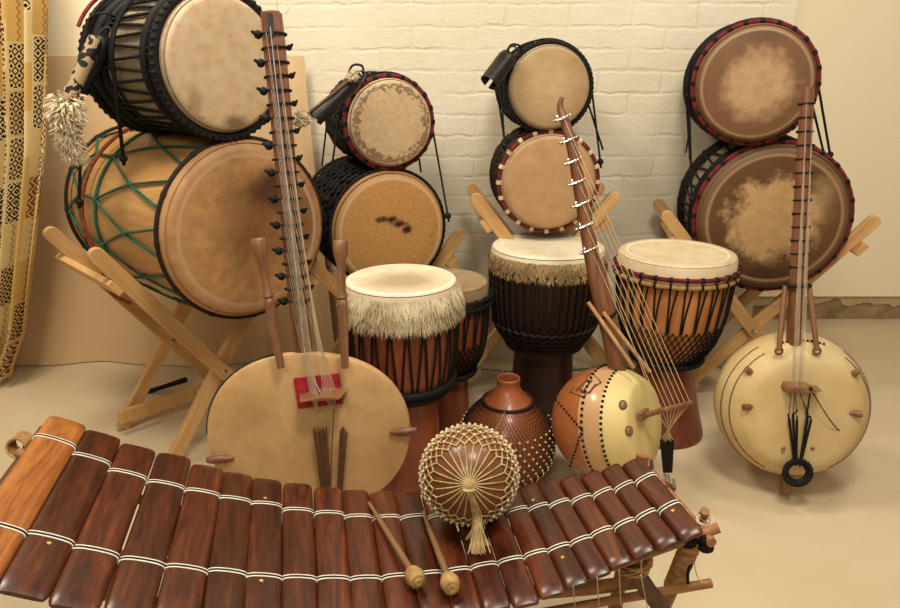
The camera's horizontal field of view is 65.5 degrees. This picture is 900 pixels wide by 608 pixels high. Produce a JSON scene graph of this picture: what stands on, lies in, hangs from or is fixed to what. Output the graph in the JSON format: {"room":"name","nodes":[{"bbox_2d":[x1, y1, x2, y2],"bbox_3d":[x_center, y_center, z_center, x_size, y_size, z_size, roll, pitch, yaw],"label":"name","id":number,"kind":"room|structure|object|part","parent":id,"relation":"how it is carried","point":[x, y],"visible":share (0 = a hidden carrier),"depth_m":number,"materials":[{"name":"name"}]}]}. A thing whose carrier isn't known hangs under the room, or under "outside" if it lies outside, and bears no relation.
{"room":"music room","nodes":[
{"label":"music room","id":0,"kind":"room"},
{"bbox_2d":[0,0,48,381],"bbox_3d":[-1.779,-0.801,2.283,1.045,2.270,0.165,0,18,0],"label":"curtain","id":1,"kind":"object","parent":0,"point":[23,23],"visible":0.99,"depth_m":2.37,"materials":[{"name":"yellow fabric"}]},
{"bbox_2d":[276,0,289,13],"bbox_3d":[-0.339,-0.611,1.420,0.029,0.042,0.006,0,18,0],"label":"loop","id":2,"kind":"object","parent":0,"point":[276,0],"visible":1,"depth_m":1.42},
{"bbox_2d":[48,0,796,358],"bbox_3d":[-1.092,-1.148,2.737,4.616,2.700,0.600,0,18,0],"label":"wall","id":3,"kind":"structure","parent":0,"point":[638,53],"depth_m":2.52,"materials":[{"name":"paint"}]},
{"bbox_2d":[14,56,333,366],"bbox_3d":[-1.203,-0.318,2.651,1.495,1.172,0.089,0,18,0],"label":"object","id":4,"kind":"structure","parent":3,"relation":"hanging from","point":[72,319],"depth_m":2.76,"materials":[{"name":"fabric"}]},
{"bbox_2d":[0,319,899,607],"bbox_3d":[0.000,0.738,1.512,7.000,0.100,5.200,0,18,0],"label":"floor","id":5,"kind":"structure","parent":0,"point":[833,541],"depth_m":2.02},
{"bbox_2d":[43,226,251,455],"bbox_3d":[-0.818,0.083,2.207,0.640,0.705,0.410,-18,25,-42],"label":"stand","id":6,"kind":"object","parent":5,"relation":"on","point":[170,328],"visible":0.62,"depth_m":2.10,"materials":[{"name":"brown wood"}]},
{"bbox_3d":[-0.976,0.056,2.275,0.021,0.853,0.042,18,61,42],"label":"crossed leg","id":7,"kind":"part","parent":6,"relation":"part of","materials":[{"name":"brown wood"}]},
{"bbox_3d":[-0.906,0.024,2.372,0.021,0.853,0.042,18,-11,42],"label":"crossed leg","id":8,"kind":"part","parent":6,"relation":"part of","materials":[{"name":"brown wood"}]},
{"bbox_3d":[-0.729,0.135,2.041,0.021,0.853,0.042,18,61,42],"label":"crossed leg","id":9,"kind":"part","parent":6,"relation":"part of","materials":[{"name":"brown wood"}]},
{"bbox_2d":[64,125,322,318],"bbox_3d":[-0.807,-0.275,2.096,0.720,0.533,0.583,18,25,42],"label":"bass drum","id":10,"kind":"object","parent":6,"relation":"on","point":[182,215],"visible":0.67,"depth_m":1.85,"materials":[{"name":"brown leather"}]},
{"bbox_2d":[75,0,269,208],"bbox_3d":[-0.743,-0.552,1.893,0.509,0.598,0.414,15,24,38],"label":"bass drum","id":11,"kind":"object","parent":10,"relation":"on","point":[170,66],"visible":0.89,"depth_m":1.71,"materials":[{"name":"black leather"}]},
{"bbox_2d":[82,12,117,95],"bbox_3d":[-0.883,-0.621,1.736,0.060,0.198,0.150,16,24,39],"label":"bell","id":12,"kind":"object","parent":11,"relation":"hanging from","point":[98,64],"visible":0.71,"depth_m":1.73,"materials":[{"name":"black metal"}]},
{"bbox_2d":[42,34,102,167],"bbox_3d":[-0.910,-0.488,1.700,0.155,0.316,0.102,-6,19,-17],"label":"tassel","id":13,"kind":"object","parent":12,"relation":"hanging from","point":[64,113],"visible":1,"depth_m":1.69,"materials":[{"name":"leather"}]},
{"bbox_3d":[-0.894,-0.566,1.698,0.036,0.176,0.036,22,-3,-3],"label":"handle","id":14,"kind":"part","parent":13,"relation":"part of","materials":[{"name":"leather"}]},
{"bbox_3d":[-0.870,-0.698,1.747,0.084,0.059,0.013,-10,21,-26],"label":"cord","id":15,"kind":"part","parent":12,"relation":"part of","materials":[{"name":"black fabric"}]},
{"bbox_3d":[-0.856,-0.671,1.742,0.035,0.043,0.005,22,-7,-1],"label":"handle","id":16,"kind":"part","parent":12,"relation":"part of","materials":[{"name":"silver metal"}]},
{"bbox_3d":[-0.659,0.102,2.137,0.021,0.853,0.042,18,-11,42],"label":"crossed leg","id":17,"kind":"part","parent":6,"relation":"part of","materials":[{"name":"brown wood"}]},
{"bbox_2d":[148,372,196,393],"bbox_3d":[-1.026,0.289,2.578,0.208,0.086,0.022,-2,19,-6],"label":"stick","id":18,"kind":"object","parent":5,"relation":"on","point":[184,379],"visible":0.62,"depth_m":2.57,"materials":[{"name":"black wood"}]},
{"bbox_2d":[206,10,416,539],"bbox_3d":[-0.316,0.002,1.584,0.486,1.243,0.254,1,19,3],"label":"kora","id":19,"kind":"object","parent":5,"relation":"on","point":[303,415],"visible":0.95,"depth_m":1.59,"materials":[{"name":"leather"}]},
{"bbox_3d":[-0.397,-0.001,1.530,0.048,0.291,0.033,-3,11,-2],"label":"hand post","id":20,"kind":"part","parent":19,"relation":"part of","materials":[{"name":"brown wood"}]},
{"bbox_3d":[-0.231,0.001,1.531,0.035,0.284,0.032,-3,11,-2],"label":"hand post","id":21,"kind":"part","parent":19,"relation":"part of","materials":[{"name":"brown wood"}]},
{"bbox_2d":[0,416,720,607],"bbox_3d":[-0.151,0.486,1.298,1.289,0.518,0.493,-3,19,-10],"label":"xylophone","id":22,"kind":"object","parent":5,"relation":"on","point":[70,498],"visible":0.92,"depth_m":1.21,"materials":[{"name":"brown wood"}]},
{"bbox_3d":[-0.182,0.363,1.317,1.186,0.251,0.071,-1,19,-3],"label":"frame rail","id":23,"kind":"part","parent":22,"relation":"part of","materials":[{"name":"brown wood"}]},
{"bbox_2d":[367,501,424,588],"bbox_3d":[-0.101,0.424,1.275,0.033,0.033,0.264,-7,20,-20],"label":"mallet","id":24,"kind":"object","parent":22,"relation":"on","point":[414,575],"visible":1,"depth_m":1.21,"materials":[{"name":"wood"}]},
{"bbox_3d":[-0.107,0.428,1.276,0.013,0.012,0.258,-8,18,-23],"label":"handle","id":25,"kind":"part","parent":24,"relation":"part of","materials":[{"name":"brown wood"}]},
{"bbox_3d":[-0.131,0.432,1.111,1.177,0.251,0.214,0,19,0],"label":"frame rail","id":26,"kind":"part","parent":22,"relation":"part of","materials":[{"name":"brown wood"}]},
{"bbox_2d":[421,510,459,594],"bbox_3d":[-0.019,0.431,1.257,0.033,0.034,0.242,-3,19,-10],"label":"mallet","id":27,"kind":"object","parent":22,"relation":"on","point":[449,581],"visible":1,"depth_m":1.18,"materials":[{"name":"wood"}]},
{"bbox_3d":[-0.025,0.437,1.261,0.013,0.012,0.236,-4,15,-13],"label":"handle","id":28,"kind":"part","parent":27,"relation":"part of","materials":[{"name":"brown wood"}]},
{"bbox_2d":[418,422,519,554],"bbox_3d":[0.031,0.323,1.312,0.192,0.192,0.209,11,21,29],"label":"gourd rattle","id":29,"kind":"object","parent":22,"relation":"on","point":[469,474],"visible":1,"depth_m":1.26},
{"bbox_3d":[0.172,0.538,1.307,0.390,0.056,0.032,-4,19,-12],"label":"rail","id":30,"kind":"part","parent":22,"relation":"part of","materials":[{"name":"brown wood"}]},
{"bbox_3d":[0.145,0.579,1.304,0.715,0.083,0.017,-2,19,-7],"label":"rail","id":31,"kind":"part","parent":22,"relation":"part of","materials":[{"name":"brown wood"}]},
{"bbox_3d":[0.360,0.496,1.429,0.078,0.410,0.029,-13,22,-34],"label":"leg","id":32,"kind":"part","parent":22,"relation":"part of","materials":[{"name":"brown wood"}]},
{"bbox_3d":[0.450,0.516,1.369,0.027,0.416,0.226,2,19,6],"label":"leg","id":33,"kind":"part","parent":22,"relation":"part of","materials":[{"name":"brown wood"}]},
{"bbox_3d":[0.449,0.506,1.316,0.010,0.038,0.023,10,21,28],"label":"loose cord","id":34,"kind":"part","parent":22,"relation":"part of","materials":[{"name":"black fabric"}]},
{"bbox_2d":[307,228,464,353],"bbox_3d":[-0.267,0.040,2.475,0.593,0.619,0.316,-8,20,-23],"label":"stand","id":35,"kind":"object","parent":5,"relation":"on","point":[445,257],"visible":0.02,"depth_m":2.38,"materials":[{"name":"brown wood"}]},
{"bbox_3d":[-0.246,0.080,2.345,0.042,0.786,0.021,-45,30,-5],"label":"crossed leg","id":36,"kind":"part","parent":35,"relation":"part of","materials":[{"name":"brown wood"}]},
{"bbox_3d":[-0.290,-0.008,2.609,0.042,0.786,0.021,36,0,-30],"label":"crossed leg","id":37,"kind":"part","parent":35,"relation":"part of","materials":[{"name":"brown wood"}]},
{"bbox_2d":[312,155,445,275],"bbox_3d":[-0.266,-0.286,2.363,0.400,0.400,0.418,-8,20,-23],"label":"bass drum","id":38,"kind":"object","parent":35,"relation":"on","point":[384,217],"visible":0.73,"depth_m":2.17,"materials":[{"name":"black leather"}]},
{"bbox_2d":[321,71,450,221],"bbox_3d":[-0.242,-0.508,2.240,0.389,0.449,0.396,-7,20,-19],"label":"bass drum","id":39,"kind":"object","parent":38,"relation":"on","point":[387,124],"visible":0.89,"depth_m":2.09,"materials":[{"name":"beige leather"}]},
{"bbox_2d":[310,63,366,124],"bbox_3d":[-0.301,-0.596,1.987,0.206,0.165,0.070,-14,23,-35],"label":"bell","id":40,"kind":"object","parent":39,"relation":"hanging from","point":[331,105],"visible":0.83,"depth_m":1.96,"materials":[{"name":"black metal"}]},
{"bbox_2d":[292,68,361,128],"bbox_3d":[-0.343,-0.567,1.938,0.208,0.163,0.064,-2,19,-6],"label":"tassel","id":41,"kind":"object","parent":40,"relation":"on","point":[302,118],"visible":0.99,"depth_m":1.94,"materials":[{"name":"fabric"}]},
{"bbox_3d":[-0.348,-0.569,1.950,0.179,0.010,0.010,-39,6,-1],"label":"handle","id":42,"kind":"part","parent":41,"relation":"part of","materials":[{"name":"black leather"}]},
{"bbox_3d":[-0.256,-0.658,2.014,0.040,0.066,0.086,16,24,39],"label":"cord","id":43,"kind":"part","parent":40,"relation":"part of","materials":[{"name":"black fabric"}]},
{"bbox_3d":[-0.255,-0.644,1.981,0.043,0.035,0.005,-45,1,-5],"label":"handle","id":44,"kind":"part","parent":40,"relation":"part of","materials":[{"name":"metal"}]},
{"bbox_3d":[-0.188,0.064,2.392,0.042,0.786,0.021,36,0,-30],"label":"crossed leg","id":45,"kind":"part","parent":35,"relation":"part of","materials":[{"name":"brown wood"}]},
{"bbox_2d":[336,264,465,495],"bbox_3d":[-0.130,0.217,1.955,0.352,0.607,0.351,0,18,0],"label":"djembe","id":46,"kind":"object","parent":5,"relation":"on","point":[404,320],"visible":0.81,"depth_m":1.80,"materials":[{"name":"brown wood"}]},
{"bbox_2d":[347,278,456,393],"bbox_3d":[-0.130,0.087,1.911,0.298,0.318,0.298,0,19,0],"label":"bowl","id":47,"kind":"object","parent":46,"relation":"on","point":[425,362],"depth_m":1.78,"materials":[{"name":"brown wood"}]},
{"bbox_2d":[437,268,493,434],"bbox_3d":[-0.012,0.173,2.213,0.294,0.527,0.292,0,18,0],"label":"djembe","id":48,"kind":"object","parent":5,"relation":"on","point":[473,330],"visible":0.35,"depth_m":2.12,"materials":[{"name":"brown wood"}]},
{"bbox_2d":[456,285,486,375],"bbox_3d":[-0.012,0.077,2.181,0.256,0.310,0.256,0,19,0],"label":"bowl","id":49,"kind":"object","parent":48,"relation":"on","point":[472,329],"depth_m":2.08,"materials":[{"name":"brown wood"}]},
{"bbox_2d":[460,373,555,486],"bbox_3d":[0.164,0.354,2.006,0.285,0.315,0.286,0,18,0],"label":"gourd rattle","id":50,"kind":"object","parent":5,"relation":"on","point":[511,411],"visible":0.69,"depth_m":1.93,"materials":[{"name":"brown plant"}]},
{"bbox_3d":[0.142,0.311,1.909,0.007,0.080,0.087,15,24,37],"label":"loose cord","id":51,"kind":"part","parent":50,"relation":"part of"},
{"bbox_2d":[466,182,620,372],"bbox_3d":[0.313,-0.047,2.528,0.690,0.749,0.276,-1,19,-2],"label":"stand","id":52,"kind":"object","parent":5,"relation":"on","point":[489,218],"visible":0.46,"depth_m":2.35,"materials":[{"name":"brown wood"}]},
{"bbox_3d":[0.318,0.234,2.483,0.458,0.028,0.011,-1,19,-2],"label":"chain","id":53,"kind":"part","parent":52,"relation":"part of","materials":[{"name":"metal"}]},
{"bbox_2d":[489,126,600,232],"bbox_3d":[0.314,-0.435,2.384,0.350,0.348,0.320,-1,19,-2],"label":"bass drum","id":54,"kind":"object","parent":52,"relation":"on","point":[529,180],"visible":0.75,"depth_m":2.24,"materials":[{"name":"leather"}]},
{"bbox_2d":[495,38,603,167],"bbox_3d":[0.335,-0.659,2.301,0.368,0.398,0.301,-1,19,-3],"label":"bass drum","id":55,"kind":"object","parent":54,"relation":"on","point":[546,70],"visible":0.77,"depth_m":2.15,"materials":[{"name":"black leather"}]},
{"bbox_2d":[481,43,522,89],"bbox_3d":[0.160,-0.714,2.108,0.154,0.133,0.059,-15,23,-37],"label":"bell","id":56,"kind":"object","parent":55,"relation":"hanging from","point":[504,61],"visible":1,"depth_m":2.08,"materials":[{"name":"black metal"}]},
{"bbox_3d":[0.200,-0.767,2.105,0.021,0.032,0.076,18,25,42],"label":"cord","id":57,"kind":"part","parent":56,"relation":"part of","materials":[{"name":"black fabric"}]},
{"bbox_3d":[0.266,-0.087,2.638,0.042,0.930,0.021,36,14,-13],"label":"crossed leg","id":58,"kind":"part","parent":52,"relation":"part of","materials":[{"name":"brown wood"}]},
{"bbox_2d":[487,232,608,417],"bbox_3d":[0.317,0.089,2.355,0.390,0.597,0.390,0,18,0],"label":"djembe","id":59,"kind":"object","parent":5,"relation":"on","point":[539,282],"visible":0.78,"depth_m":2.19,"materials":[{"name":"brown wood"}]},
{"bbox_2d":[492,243,601,358],"bbox_3d":[0.317,-0.021,2.318,0.363,0.351,0.363,0,19,0],"label":"bowl","id":60,"kind":"object","parent":59,"relation":"on","point":[542,292],"depth_m":2.17,"materials":[{"name":"brown wood"}]},
{"bbox_2d":[551,96,692,490],"bbox_3d":[0.439,0.021,1.817,0.395,1.061,0.313,3,19,9],"label":"harp","id":61,"kind":"object","parent":5,"relation":"on","point":[604,415],"visible":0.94,"depth_m":1.82,"materials":[{"name":"brown wood"}]},
{"bbox_3d":[0.416,0.080,1.811,0.145,0.161,0.011,12,22,31],"label":"hand post","id":62,"kind":"part","parent":61,"relation":"part of","materials":[{"name":"brown wood"}]},
{"bbox_3d":[0.458,0.098,1.817,0.145,0.145,0.011,12,22,31],"label":"hand post","id":63,"kind":"part","parent":61,"relation":"part of","materials":[{"name":"brown wood"}]},
{"bbox_3d":[0.566,0.482,1.938,0.151,0.109,0.023,-8,20,-22],"label":"tail post","id":64,"kind":"part","parent":61,"relation":"part of","materials":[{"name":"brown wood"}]},
{"bbox_2d":[612,239,741,449],"bbox_3d":[0.692,0.126,2.229,0.382,0.607,0.380,16,24,39],"label":"djembe","id":65,"kind":"object","parent":5,"relation":"on","point":[687,287],"visible":0.81,"depth_m":2.08,"materials":[{"name":"brown wood"}]},
{"bbox_2d":[619,253,737,365],"bbox_3d":[0.692,0.011,2.191,0.348,0.351,0.348,0,19,0],"label":"bowl","id":66,"kind":"object","parent":65,"relation":"on","point":[688,297],"depth_m":2.05,"materials":[{"name":"orange wood"}]},
{"bbox_2d":[653,198,880,384],"bbox_3d":[1.077,-0.014,2.537,0.696,0.683,0.296,3,19,9],"label":"stand","id":67,"kind":"object","parent":5,"relation":"on","point":[751,328],"visible":0.3,"depth_m":2.43,"materials":[{"name":"brown wood"}]},
{"bbox_3d":[1.034,-0.054,2.645,0.042,0.869,0.021,-37,9,19],"label":"crossed leg","id":68,"kind":"part","parent":67,"relation":"part of","materials":[{"name":"brown wood"}]},
{"bbox_3d":[0.998,0.018,2.429,0.042,0.869,0.021,-37,9,19],"label":"crossed leg","id":69,"kind":"part","parent":67,"relation":"part of","materials":[{"name":"brown wood"}]},
{"bbox_3d":[1.158,-0.055,2.647,0.042,0.869,0.021,41,20,-5],"label":"crossed leg","id":70,"kind":"part","parent":67,"relation":"part of","materials":[{"name":"brown wood"}]},
{"bbox_2d":[677,134,854,290],"bbox_3d":[1.080,-0.333,2.448,0.521,0.520,0.379,3,19,9],"label":"bass drum","id":71,"kind":"object","parent":67,"relation":"on","point":[742,205],"visible":0.68,"depth_m":2.27,"materials":[{"name":"brown leather"}]},
{"bbox_2d":[683,17,833,204],"bbox_3d":[1.030,-0.634,2.320,0.502,0.580,0.360,5,19,13],"label":"bass drum","id":72,"kind":"object","parent":71,"relation":"on","point":[742,84],"visible":0.97,"depth_m":2.15,"materials":[{"name":"brown leather"}]},
{"bbox_2d":[713,87,870,493],"bbox_3d":[0.951,-0.017,1.862,0.396,1.067,0.348,8,20,24],"label":"kora","id":73,"kind":"object","parent":5,"relation":"on","point":[792,402],"visible":1,"depth_m":1.84,"materials":[{"name":"leather"}]},
{"bbox_3d":[0.872,0.038,1.838,0.015,0.163,0.080,5,19,16],"label":"hand post","id":74,"kind":"part","parent":73,"relation":"part of","materials":[{"name":"brown wood"}]},
{"bbox_3d":[0.925,0.401,1.916,0.032,0.239,0.032,0,8,6],"label":"tail post","id":75,"kind":"part","parent":73,"relation":"part of","materials":[{"name":"brown wood"}]},
{"bbox_3d":[0.949,0.038,1.830,0.015,0.161,0.081,-4,19,-11],"label":"hand post","id":76,"kind":"part","parent":73,"relation":"part of","materials":[{"name":"brown wood"}]},
{"bbox_2d":[759,0,899,295],"bbox_3d":[2.308,-1.275,2.958,2.184,2.560,0.160,0,18,0],"label":"wall","id":77,"kind":"structure","parent":0,"point":[857,42],"depth_m":3.03,"materials":[{"name":"paint"}]},
{"bbox_2d":[752,296,899,318],"bbox_3d":[2.308,-0.009,3.399,2.184,0.121,0.168,0,18,0],"label":"baseboard","id":78,"kind":"structure","parent":77,"relation":"attached to","point":[826,307],"depth_m":3.33,"materials":[{"name":"paint"}]}
]}

